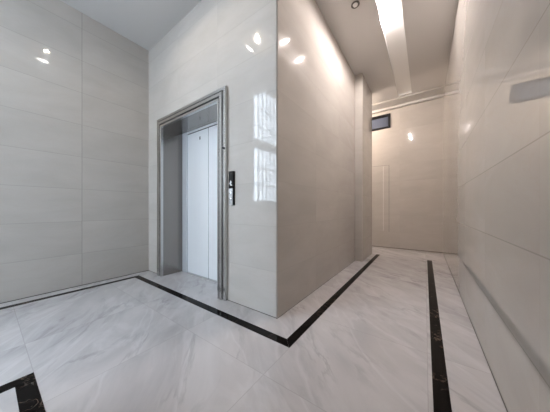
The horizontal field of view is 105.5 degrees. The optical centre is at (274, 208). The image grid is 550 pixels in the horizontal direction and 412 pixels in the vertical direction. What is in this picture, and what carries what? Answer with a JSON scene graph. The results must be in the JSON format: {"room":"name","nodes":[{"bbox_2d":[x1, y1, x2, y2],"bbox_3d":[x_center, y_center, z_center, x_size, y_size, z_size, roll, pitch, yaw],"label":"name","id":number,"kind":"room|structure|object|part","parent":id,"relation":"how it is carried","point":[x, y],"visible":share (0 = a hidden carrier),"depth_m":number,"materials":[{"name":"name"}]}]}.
{"room":"elevator lobby","nodes":[
{"label":"elevator lobby","id":0,"kind":"room"},
{"bbox_2d":[0,0,148,302],"bbox_3d":[-3.864,-1.500,0.927,0.120,5.000,7.005,0,0,36],"label":"wall","id":1,"kind":"structure","parent":0,"point":[74,90],"depth_m":2.62,"materials":[{"name":"white tile"}]},
{"bbox_2d":[0,270,148,303],"bbox_3d":[-2.750,0.996,2.374,0.003,0.008,2.455,0,0,36],"label":"baseboard","id":2,"kind":"structure","parent":1,"relation":"attached to","point":[146,270],"depth_m":2.63,"materials":[{"name":"grey"}]},
{"bbox_2d":[149,0,277,317],"bbox_3d":[-0.877,-0.770,2.819,2.530,3.540,0.450,0,0,36],"label":"wall","id":3,"kind":"structure","parent":0,"point":[233,44],"depth_m":2.18,"materials":[{"name":"white tile"}]},
{"bbox_2d":[157,85,227,300],"bbox_3d":[-1.021,-0.164,2.888,1.530,2.326,0.503,0,0,36],"label":"elevator","id":4,"kind":"object","parent":3,"relation":"attached to","point":[192,140],"visible":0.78,"depth_m":3.08,"materials":[{"name":"grey metal"}]},
{"bbox_3d":[-1.415,-0.095,3.321,0.116,2.190,0.050,0,0,36],"label":"post","id":5,"kind":"part","parent":4,"relation":"part of","materials":[{"name":"metal"}]},
{"bbox_3d":[-1.154,-0.079,3.145,0.507,2.146,0.024,0,0,36],"label":"door panel","id":6,"kind":"part","parent":4,"relation":"part of","materials":[{"name":"metal"}]},
{"bbox_3d":[-0.952,0.997,2.983,1.030,0.004,0.060,0,0,36],"label":"sill","id":7,"kind":"part","parent":4,"relation":"part of","materials":[{"name":"metal"}]},
{"bbox_3d":[-0.734,-0.079,2.844,0.507,2.146,0.024,0,0,36],"label":"door panel","id":8,"kind":"part","parent":4,"relation":"part of","materials":[{"name":"metal"}]},
{"bbox_2d":[149,270,276,318],"bbox_3d":[-1.009,0.997,2.635,2.530,0.006,0.003,0,0,36],"label":"baseboard","id":9,"kind":"structure","parent":3,"relation":"attached to","point":[149,270],"depth_m":2.08,"materials":[{"name":"grey"}]},
{"bbox_2d":[229,171,234,204],"bbox_3d":[-0.462,-0.214,2.225,0.069,0.359,0.031,0,0,36],"label":"panel","id":10,"kind":"object","parent":3,"relation":"attached to","point":[231,173],"visible":1,"depth_m":2.21,"materials":[{"name":"black metal"}]},
{"bbox_3d":[-0.470,-0.123,2.222,0.057,0.175,0.005,0,0,36],"label":"button plate","id":11,"kind":"part","parent":10,"relation":"part of","materials":[{"name":"silver metal"}]},
{"bbox_2d":[0,247,506,411],"bbox_3d":[-1.034,1.060,1.381,4.190,0.120,11.040,0,0,36],"label":"floor","id":12,"kind":"structure","parent":0,"point":[129,345],"depth_m":1.46,"materials":[{"name":"stone"}]},
{"bbox_2d":[0,373,31,392],"bbox_3d":[-1.756,1.004,0.815,0.075,0.011,1.079,0,0,36],"label":"trim","id":13,"kind":"structure","parent":12,"relation":"on","point":[12,384],"depth_m":1.19,"materials":[{"name":"black stone"}]},
{"bbox_2d":[15,372,45,411],"bbox_3d":[-0.662,1.004,0.649,2.047,0.011,0.076,0,0,36],"label":"trim","id":14,"kind":"structure","parent":12,"relation":"on","point":[29,399],"depth_m":1.11,"materials":[{"name":"black stone"}]},
{"bbox_2d":[0,276,136,309],"bbox_3d":[-2.663,1.004,2.189,0.070,0.011,2.255,0,0,36],"label":"trim","id":15,"kind":"structure","parent":12,"relation":"on","point":[22,303],"depth_m":2.43,"materials":[{"name":"black stone"}]},
{"bbox_2d":[135,275,288,346],"bbox_3d":[-0.966,1.004,2.313,2.683,0.011,0.075,0,0,36],"label":"trim","id":16,"kind":"structure","parent":12,"relation":"on","point":[254,328],"depth_m":1.95,"materials":[{"name":"black stone"}]},
{"bbox_2d":[287,254,378,347],"bbox_3d":[1.158,1.004,3.032,0.070,0.011,3.718,0,0,36],"label":"trim","id":17,"kind":"structure","parent":12,"relation":"on","point":[296,335],"depth_m":2.07,"materials":[{"name":"black stone"}]},
{"bbox_2d":[427,260,451,411],"bbox_3d":[1.544,1.004,2.032,0.074,0.011,4.894,0,0,36],"label":"trim","id":18,"kind":"structure","parent":12,"relation":"on","point":[441,394],"depth_m":1.41,"materials":[{"name":"black stone"}]},
{"bbox_2d":[60,0,457,103],"bbox_3d":[0.320,-2.690,3.271,4.190,0.300,6.390,0,0,36],"label":"ceiling","id":19,"kind":"structure","parent":0,"point":[428,24],"depth_m":2.96,"materials":[{"name":"grey paint"}]},
{"bbox_2d":[351,0,359,8],"bbox_3d":[1.000,-2.528,2.605,0.100,0.024,0.100,0,0,36],"label":"recessed light","id":20,"kind":"object","parent":19,"relation":"attached to","point":[355,4],"visible":1,"depth_m":2.60,"materials":[{"name":"grey metal"}]},
{"bbox_2d":[376,0,411,95],"bbox_3d":[1.855,-2.560,3.210,0.254,0.040,3.579,0,0,36],"label":"recessed light","id":21,"kind":"object","parent":19,"relation":"in","point":[390,11],"visible":0.99,"depth_m":3.21,"materials":[{"name":"white plastic"}]},
{"bbox_2d":[278,0,354,316],"bbox_3d":[0.978,-0.770,3.338,0.120,3.540,3.435,0,0,36],"label":"wall","id":22,"kind":"structure","parent":0,"point":[316,81],"depth_m":2.47,"materials":[{"name":"beige tile"}]},
{"bbox_2d":[277,262,352,318],"bbox_3d":[0.774,0.998,2.949,0.002,0.004,2.585,0,0,36],"label":"baseboard","id":23,"kind":"structure","parent":22,"relation":"attached to","point":[352,262],"depth_m":2.45,"materials":[{"name":"grey"}]},
{"bbox_2d":[355,73,371,261],"bbox_3d":[1.833,-0.770,4.309,0.140,3.540,0.860,0,0,36],"label":"wall","id":24,"kind":"structure","parent":0,"point":[363,94],"depth_m":3.99,"materials":[{"name":"beige tile"}]},
{"bbox_2d":[372,97,442,253],"bbox_3d":[2.317,-0.770,5.697,3.530,3.540,0.120,0,0,36],"label":"wall","id":25,"kind":"structure","parent":0,"point":[412,146],"depth_m":4.93,"materials":[{"name":"beige stone"}]},
{"bbox_2d":[372,165,388,231],"bbox_3d":[2.490,-0.250,5.495,0.885,1.667,0.006,0,0,36],"label":"door","id":26,"kind":"structure","parent":25,"relation":"in","point":[380,174],"depth_m":5.34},
{"bbox_2d":[372,113,389,130],"bbox_3d":[2.529,-2.192,5.520,0.920,0.360,0.120,0,0,36],"label":"window","id":27,"kind":"structure","parent":25,"relation":"in","point":[380,122],"depth_m":5.35,"materials":[{"name":"black metal"}]},
{"bbox_3d":[2.516,-2.189,5.511,0.830,0.245,0.010,0,0,36],"label":"pane","id":28,"kind":"part","parent":27,"relation":"part of","materials":[{"name":"blue glass"}]},
{"bbox_2d":[372,85,444,113],"bbox_3d":[2.169,-2.522,5.489,3.530,0.035,0.390,0,0,36],"label":"trim","id":29,"kind":"structure","parent":25,"relation":"attached to","point":[437,90],"depth_m":4.77,"materials":[{"name":"grey paint"}]},
{"bbox_2d":[377,246,442,252],"bbox_3d":[2.281,0.976,5.646,3.530,0.012,0.004,0,0,36],"label":"baseboard","id":30,"kind":"structure","parent":25,"relation":"attached to","point":[377,246],"depth_m":4.97,"materials":[{"name":"grey"}]},
{"bbox_2d":[443,0,549,411],"bbox_3d":[2.006,-0.770,2.130,0.120,3.540,6.280,0,0,36],"label":"wall","id":31,"kind":"structure","parent":0,"point":[496,99],"depth_m":1.08,"materials":[{"name":"beige tile"}]},
{"bbox_2d":[444,256,507,411],"bbox_3d":[1.956,0.997,2.166,0.003,0.006,6.040,0,0,36],"label":"baseboard","id":32,"kind":"structure","parent":31,"relation":"attached to","point":[444,256],"depth_m":1.39,"materials":[{"name":"grey stone"}]}
]}

